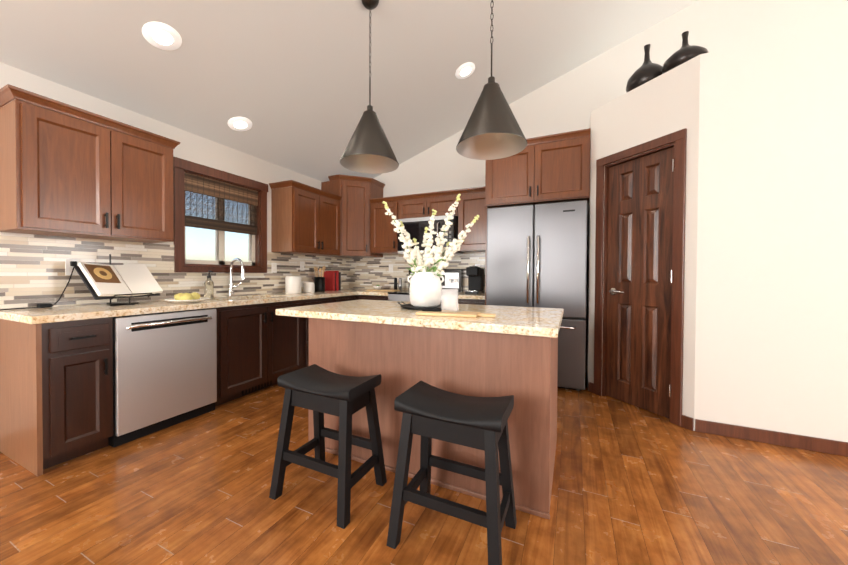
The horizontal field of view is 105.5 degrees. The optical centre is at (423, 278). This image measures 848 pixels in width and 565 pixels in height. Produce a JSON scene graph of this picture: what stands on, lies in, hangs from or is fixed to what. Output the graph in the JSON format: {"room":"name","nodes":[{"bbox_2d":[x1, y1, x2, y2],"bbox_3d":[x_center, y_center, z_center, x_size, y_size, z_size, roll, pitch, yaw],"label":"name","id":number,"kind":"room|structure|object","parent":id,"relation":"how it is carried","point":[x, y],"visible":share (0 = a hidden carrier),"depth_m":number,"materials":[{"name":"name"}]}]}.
{"room":"kitchen","nodes":[
{"label":"kitchen","id":0,"kind":"room"},
{"bbox_2d":[224,301,291,328],"bbox_3d":[-1.540,0.326,3.017,0.008,0.210,0.720,1,1,25],"label":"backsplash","id":1,"kind":"structure","parent":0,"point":[252,312],"depth_m":2.83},
{"bbox_2d":[0,372,847,564],"bbox_3d":[0.902,1.134,-0.765,8.880,0.080,9.000,1,1,25],"label":"floor","id":2,"kind":"structure","parent":0,"point":[633,485],"depth_m":1.51,"materials":[{"name":"brown wood"}]},
{"bbox_2d":[0,317,111,475],"bbox_3d":[-2.228,0.636,1.956,0.598,0.810,0.310,1,1,25],"label":"base cabinet","id":3,"kind":"object","parent":2,"relation":"on","point":[77,380],"depth_m":1.81,"materials":[{"name":"brown wood"}]},
{"bbox_2d":[0,301,231,324],"bbox_3d":[-2.068,0.208,2.271,0.614,0.040,1.075,1,1,25],"label":"countertop","id":4,"kind":"structure","parent":3,"relation":"on","point":[42,316],"depth_m":1.94,"materials":[{"name":"beige stone"}]},
{"bbox_2d":[74,254,162,305],"bbox_3d":[-2.165,0.007,2.301,0.248,0.361,0.420,0,1,11],"label":"cookbook stand","id":5,"kind":"object","parent":4,"relation":"on","point":[105,281],"visible":1,"depth_m":2.26,"materials":[{"name":"white paper"}]},
{"bbox_2d":[164,292,208,302],"bbox_3d":[-1.838,0.146,2.502,0.280,0.078,0.280,1,1,25],"label":"plate","id":6,"kind":"object","parent":4,"relation":"on","point":[193,297],"visible":1,"depth_m":2.45,"materials":[{"name":"white ceramic"}]},
{"bbox_2d":[204,271,213,298],"bbox_3d":[-1.937,0.053,2.910,0.087,0.252,0.072,1,1,25],"label":"soap dispenser","id":7,"kind":"object","parent":4,"relation":"on","point":[209,288],"visible":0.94,"depth_m":2.89,"materials":[{"name":"beige"}]},
{"bbox_2d":[112,305,223,446],"bbox_3d":[-2.010,0.634,2.370,0.646,0.806,0.618,1,1,25],"label":"dishwasher","id":8,"kind":"object","parent":2,"relation":"on","point":[168,366],"depth_m":2.20,"materials":[{"name":"silver metal"}]},
{"bbox_2d":[224,321,303,402],"bbox_3d":[-1.707,0.739,3.082,0.598,0.580,0.910,1,1,25],"label":"base cabinet","id":9,"kind":"object","parent":2,"relation":"on","point":[255,357],"depth_m":2.90,"materials":[{"name":"brown wood"}]},
{"bbox_2d":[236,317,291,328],"bbox_3d":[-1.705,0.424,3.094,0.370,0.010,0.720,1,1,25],"label":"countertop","id":10,"kind":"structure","parent":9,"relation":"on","point":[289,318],"depth_m":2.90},
{"bbox_2d":[228,258,244,296],"bbox_3d":[-1.810,-0.012,3.169,0.222,0.377,0.123,1,1,25],"label":"faucet","id":11,"kind":"object","parent":10,"relation":"on","point":[231,291],"visible":1,"depth_m":3.15,"materials":[{"name":"silver metal"}]},
{"bbox_2d":[292,297,335,366],"bbox_3d":[-1.417,0.618,3.701,0.600,0.810,0.460,1,1,25],"label":"base cabinet","id":12,"kind":"object","parent":2,"relation":"on","point":[319,300],"depth_m":3.40,"materials":[{"name":"brown wood"}]},
{"bbox_2d":[260,289,363,300],"bbox_3d":[-1.208,0.188,4.127,0.614,0.040,1.577,1,1,25],"label":"countertop","id":13,"kind":"structure","parent":12,"relation":"on","point":[300,296],"depth_m":3.53,"materials":[{"name":"beige stone"}]},
{"bbox_2d":[285,276,305,293],"bbox_3d":[-1.511,0.073,3.728,0.171,0.195,0.171,1,1,19],"label":"canister","id":14,"kind":"object","parent":13,"relation":"on","point":[292,284],"depth_m":3.66,"materials":[{"name":"white ceramic"}]},
{"bbox_2d":[306,282,314,292],"bbox_3d":[-1.398,0.109,3.924,0.127,0.120,0.127,1,1,19],"label":"canister","id":15,"kind":"object","parent":13,"relation":"on","point":[310,286],"depth_m":3.87,"materials":[{"name":"white ceramic"}]},
{"bbox_2d":[314,266,325,291],"bbox_3d":[-1.341,-0.002,4.138,0.138,0.336,0.136,1,1,25],"label":"utensil holder","id":16,"kind":"object","parent":13,"relation":"on","point":[319,282],"visible":1,"depth_m":4.09,"materials":[{"name":"black ceramic"}]},
{"bbox_2d":[323,271,340,290],"bbox_3d":[-1.264,0.028,4.425,0.200,0.270,0.153,1,1,25],"label":"books","id":17,"kind":"object","parent":13,"relation":"on","point":[332,280],"visible":0.92,"depth_m":4.37,"materials":[{"name":"red paper"}]},
{"bbox_2d":[269,364,386,528],"bbox_3d":[-0.468,0.768,1.609,0.450,0.574,0.344,1,1,25],"label":"stool","id":18,"kind":"object","parent":2,"relation":"on","point":[319,391],"visible":1,"depth_m":1.55,"materials":[{"name":"black paint"}]},
{"bbox_2d":[336,293,359,301],"bbox_3d":[-1.190,0.613,4.103,0.674,0.810,0.460,1,1,25],"label":"base cabinet","id":19,"kind":"object","parent":2,"relation":"on","point":[343,296],"depth_m":4.01,"materials":[{"name":"brown wood"}]},
{"bbox_2d":[360,293,387,300],"bbox_3d":[-0.547,0.614,4.327,0.497,0.810,0.667,1,1,25],"label":"base cabinet","id":20,"kind":"object","parent":2,"relation":"on","point":[366,296],"depth_m":4.07,"materials":[{"name":"brown wood"}]},
{"bbox_2d":[364,289,405,292],"bbox_3d":[-0.517,0.189,4.339,0.461,0.040,0.612,1,1,25],"label":"countertop","id":21,"kind":"structure","parent":20,"relation":"on","point":[365,290],"depth_m":4.21,"materials":[{"name":"beige stone"}]},
{"bbox_2d":[367,285,399,291],"bbox_3d":[-0.550,0.125,4.351,0.420,0.084,0.180,1,1,25],"label":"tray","id":22,"kind":"object","parent":21,"relation":"on","point":[377,287],"visible":1,"depth_m":4.34,"materials":[{"name":"brown wood"}]},
{"bbox_2d":[394,278,396,289],"bbox_3d":[-0.392,0.078,4.454,0.047,0.178,0.047,0,1,13],"label":"grinder","id":23,"kind":"object","parent":21,"relation":"on","point":[395,279],"depth_m":4.44,"materials":[{"name":"black metal"}]},
{"bbox_2d":[398,278,401,290],"bbox_3d":[-0.328,0.079,4.424,0.047,0.178,0.047,0,1,13],"label":"grinder","id":24,"kind":"object","parent":21,"relation":"on","point":[399,284],"depth_m":4.40,"materials":[{"name":"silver metal"}]},
{"bbox_2d":[388,269,462,302],"bbox_3d":[0.022,0.451,4.045,0.759,1.150,0.678,1,1,25],"label":"range","id":25,"kind":"object","parent":2,"relation":"on","point":[453,279],"visible":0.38,"depth_m":4.13,"materials":[{"name":"silver metal"}]},
{"bbox_2d":[308,319,557,519],"bbox_3d":[0.079,0.647,2.072,1.420,0.810,0.797,1,1,25],"label":"kitchen island","id":26,"kind":"object","parent":2,"relation":"on","point":[508,350],"depth_m":1.62,"materials":[{"name":"brown wood"}]},
{"bbox_2d":[276,299,563,338],"bbox_3d":[-0.002,0.221,2.136,1.680,0.040,0.920,1,1,25],"label":"island countertop","id":27,"kind":"structure","parent":26,"relation":"on","point":[541,323],"depth_m":1.78,"materials":[{"name":"beige stone"}]},
{"bbox_2d":[382,194,478,309],"bbox_3d":[0.038,-0.191,2.182,0.626,0.781,0.365,1,1,25],"label":"vase","id":28,"kind":"object","parent":27,"relation":"on","point":[425,287],"visible":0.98,"depth_m":2.16,"materials":[{"name":"white ceramic"}]},
{"bbox_2d":[416,309,495,317],"bbox_3d":[0.179,0.189,1.801,0.430,0.031,0.150,1,1,19],"label":"cutting board","id":29,"kind":"object","parent":27,"relation":"on","point":[440,312],"visible":1,"depth_m":1.76,"materials":[{"name":"brown wood"}]},
{"bbox_2d":[441,289,457,310],"bbox_3d":[0.159,0.135,2.005,0.108,0.135,0.108,1,1,25],"label":"candle holder","id":30,"kind":"object","parent":29,"relation":"on","point":[449,301],"visible":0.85,"depth_m":1.97,"materials":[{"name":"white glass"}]},
{"bbox_2d":[386,381,516,564],"bbox_3d":[0.129,0.775,1.337,0.450,0.574,0.344,1,1,25],"label":"stool","id":31,"kind":"object","parent":2,"relation":"on","point":[429,411],"visible":1,"depth_m":1.28,"materials":[{"name":"black paint"}]},
{"bbox_2d":[457,297,484,304],"bbox_3d":[0.588,0.626,3.839,0.442,0.810,0.597,1,1,25],"label":"base cabinet","id":32,"kind":"object","parent":2,"relation":"on","point":[458,301],"depth_m":3.54,"materials":[{"name":"brown wood"}]},
{"bbox_2d":[451,293,484,300],"bbox_3d":[0.588,0.201,3.826,0.442,0.040,0.612,1,1,25],"label":"countertop","id":33,"kind":"structure","parent":32,"relation":"on","point":[463,297],"depth_m":3.55,"materials":[{"name":"beige stone"}]},
{"bbox_2d":[465,266,483,293],"bbox_3d":[0.610,0.017,3.878,0.160,0.325,0.260,1,1,25],"label":"coffee maker","id":34,"kind":"object","parent":33,"relation":"on","point":[475,274],"visible":1,"depth_m":3.85,"materials":[{"name":"black plastic"}]},
{"bbox_2d":[486,200,586,390],"bbox_3d":[1.193,0.163,3.408,0.913,1.755,0.805,1,1,25],"label":"fridge","id":35,"kind":"object","parent":2,"relation":"on","point":[536,255],"visible":0.75,"depth_m":3.03,"materials":[{"name":"grey metal"}]},
{"bbox_2d":[0,0,847,441],"bbox_3d":[0.914,-1.092,-0.794,8.880,4.371,9.000,1,1,25],"label":"wall","id":36,"kind":"structure","parent":0,"point":[754,102],"depth_m":2.29,"materials":[{"name":"white paint"}]},
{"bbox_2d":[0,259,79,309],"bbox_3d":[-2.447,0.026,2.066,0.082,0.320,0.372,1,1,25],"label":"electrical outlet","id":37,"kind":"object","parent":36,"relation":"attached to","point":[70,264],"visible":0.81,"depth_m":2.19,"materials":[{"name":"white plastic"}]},
{"bbox_2d":[0,84,127,239],"bbox_3d":[-2.308,-0.670,2.061,0.338,0.774,0.455,1,1,25],"label":"upper cabinet","id":38,"kind":"object","parent":36,"relation":"attached to","point":[67,170],"depth_m":1.94,"materials":[{"name":"brown wood"}]},
{"bbox_2d":[116,123,175,242],"bbox_3d":[-2.168,-0.673,2.361,0.338,0.774,0.437,1,1,25],"label":"upper cabinet","id":39,"kind":"object","parent":36,"relation":"attached to","point":[148,156],"depth_m":2.34,"materials":[{"name":"brown wood"}]},
{"bbox_2d":[142,22,181,49],"bbox_3d":[-1.672,-1.546,2.061,0.189,0.067,0.200,1,1,25],"label":"recessed light","id":40,"kind":"object","parent":36,"relation":"in","point":[160,35],"visible":1,"depth_m":2.05,"materials":[{"name":"white plastic"}]},
{"bbox_2d":[184,172,257,265],"bbox_3d":[-2.029,-0.544,3.228,0.107,0.816,0.746,1,1,25],"label":"window","id":41,"kind":"structure","parent":36,"relation":"in","point":[220,228],"depth_m":3.19,"materials":[{"name":"clear glass"}]},
{"bbox_2d":[228,117,251,130],"bbox_3d":[-1.693,-1.422,2.969,0.189,0.067,0.200,1,1,25],"label":"recessed light","id":42,"kind":"object","parent":36,"relation":"in","point":[240,123],"visible":1,"depth_m":2.96,"materials":[{"name":"white plastic"}]},
{"bbox_2d":[232,297,263,304],"bbox_3d":[-1.868,0.322,3.169,0.008,0.210,0.720,1,1,25],"label":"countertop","id":43,"kind":"structure","parent":36,"relation":"attached to","point":[253,298],"depth_m":2.76,"materials":[{"name":"beige stone"}]},
{"bbox_2d":[271,263,276,272],"bbox_3d":[-1.724,-0.124,3.709,0.008,0.114,0.070,1,1,25],"label":"electrical outlet","id":44,"kind":"object","parent":36,"relation":"attached to","point":[273,267],"visible":1,"depth_m":3.70,"materials":[{"name":"white plastic"}]},
{"bbox_2d":[264,297,283,300],"bbox_3d":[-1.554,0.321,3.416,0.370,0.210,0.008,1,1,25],"label":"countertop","id":45,"kind":"structure","parent":36,"relation":"attached to","point":[265,298],"depth_m":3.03,"materials":[{"name":"beige stone"}]},
{"bbox_2d":[269,180,323,255],"bbox_3d":[-1.492,-0.688,3.818,0.338,0.774,0.462,1,1,25],"label":"upper cabinet","id":46,"kind":"object","parent":36,"relation":"attached to","point":[297,210],"depth_m":3.66,"materials":[{"name":"brown wood"}]},
{"bbox_2d":[300,261,303,270],"bbox_3d":[-1.546,-0.158,4.094,0.008,0.114,0.070,1,1,25],"label":"electrical outlet","id":47,"kind":"object","parent":36,"relation":"attached to","point":[301,266],"visible":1,"depth_m":4.08,"materials":[{"name":"white plastic"}]},
{"bbox_2d":[324,192,335,255],"bbox_3d":[-1.348,-0.692,4.129,0.338,0.774,0.456,1,1,25],"label":"upper cabinet","id":48,"kind":"object","parent":36,"relation":"attached to","point":[329,197],"depth_m":4.09,"materials":[{"name":"brown wood"}]},
{"bbox_2d":[321,174,384,257],"bbox_3d":[-0.984,-0.839,4.508,0.678,1.062,0.678,1,1,25],"label":"upper cabinet","id":49,"kind":"object","parent":36,"relation":"attached to","point":[355,195],"depth_m":4.34,"materials":[{"name":"brown wood"}]},
{"bbox_2d":[340,0,398,173],"bbox_3d":[-0.373,-1.364,2.225,0.404,1.152,0.404,1,1,25],"label":"pendant light","id":50,"kind":"object","parent":36,"relation":"hanging from","point":[368,150],"visible":1,"depth_m":2.18,"materials":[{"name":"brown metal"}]},
{"bbox_2d":[376,196,399,255],"bbox_3d":[-0.468,-0.713,4.457,0.438,0.731,0.338,1,1,25],"label":"upper cabinet","id":51,"kind":"object","parent":36,"relation":"attached to","point":[386,237],"depth_m":4.30,"materials":[{"name":"brown wood"}]},
{"bbox_2d":[389,264,392,271],"bbox_3d":[-0.478,-0.145,4.643,0.070,0.114,0.008,1,1,25],"label":"electrical outlet","id":52,"kind":"object","parent":36,"relation":"attached to","point":[390,267],"visible":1,"depth_m":4.64,"materials":[{"name":"white plastic"}]},
{"bbox_2d":[400,192,431,218],"bbox_3d":[-0.061,-0.921,4.266,0.458,0.306,0.338,1,1,25],"label":"upper cabinet","id":53,"kind":"object","parent":36,"relation":"attached to","point":[413,205],"depth_m":4.10,"materials":[{"name":"brown wood"}]},
{"bbox_2d":[398,215,462,254],"bbox_3d":[0.078,-0.540,4.141,0.757,0.440,0.436,1,1,25],"label":"microwave","id":54,"kind":"object","parent":53,"relation":"attached to","point":[414,228],"visible":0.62,"depth_m":3.99,"materials":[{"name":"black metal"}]},
{"bbox_2d":[432,189,459,215],"bbox_3d":[0.269,-0.917,4.113,0.456,0.306,0.338,1,1,25],"label":"upper cabinet","id":55,"kind":"object","parent":36,"relation":"attached to","point":[442,200],"depth_m":3.94,"materials":[{"name":"brown wood"}]},
{"bbox_2d":[456,62,474,78],"bbox_3d":[0.404,-2.032,3.154,0.189,0.067,0.200,1,1,25],"label":"recessed light","id":56,"kind":"object","parent":36,"relation":"in","point":[465,70],"visible":1,"depth_m":3.14,"materials":[{"name":"white plastic"}]},
{"bbox_2d":[457,186,486,251],"bbox_3d":[0.663,-0.700,3.933,0.415,0.731,0.338,1,1,25],"label":"upper cabinet","id":57,"kind":"object","parent":36,"relation":"attached to","point":[472,199],"depth_m":3.80,"materials":[{"name":"brown wood"}]},
{"bbox_2d":[456,0,526,159],"bbox_3d":[0.394,-1.490,1.868,0.404,1.456,0.404,1,1,25],"label":"pendant light","id":58,"kind":"object","parent":36,"relation":"hanging from","point":[492,130],"visible":1,"depth_m":1.82,"materials":[{"name":"brown metal"}]},
{"bbox_2d":[173,128,847,456],"bbox_3d":[0.863,0.033,-0.758,8.680,2.120,8.700,1,1,25],"label":"trim","id":59,"kind":"structure","parent":36,"relation":"attached to","point":[598,385],"depth_m":2.70,"materials":[{"name":"brown wood"}]},
{"bbox_2d":[484,136,543,207],"bbox_3d":[1.030,-1.068,3.560,0.548,0.621,0.698,1,1,25],"label":"upper cabinet","id":60,"kind":"object","parent":36,"relation":"attached to","point":[514,180],"depth_m":3.24,"materials":[{"name":"brown wood"}]},
{"bbox_2d":[540,128,590,207],"bbox_3d":[1.420,-1.064,3.379,0.544,0.621,0.698,1,1,25],"label":"upper cabinet","id":61,"kind":"object","parent":36,"relation":"attached to","point":[567,154],"depth_m":3.04,"materials":[{"name":"brown wood"}]},
{"bbox_2d":[606,147,673,417],"bbox_3d":[1.729,0.034,2.615,0.096,2.022,0.541,0,1,-24],"label":"pantry door","id":62,"kind":"structure","parent":36,"relation":"in","point":[639,264],"depth_m":2.60,"materials":[{"name":"brown wood"}]},
{"bbox_2d":[626,31,708,91],"bbox_3d":[1.914,-1.746,2.571,0.490,0.410,0.520,1,1,25],"label":"vases","id":63,"kind":"object","parent":36,"relation":"on","point":[647,71],"visible":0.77,"depth_m":2.57,"materials":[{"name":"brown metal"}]}
]}

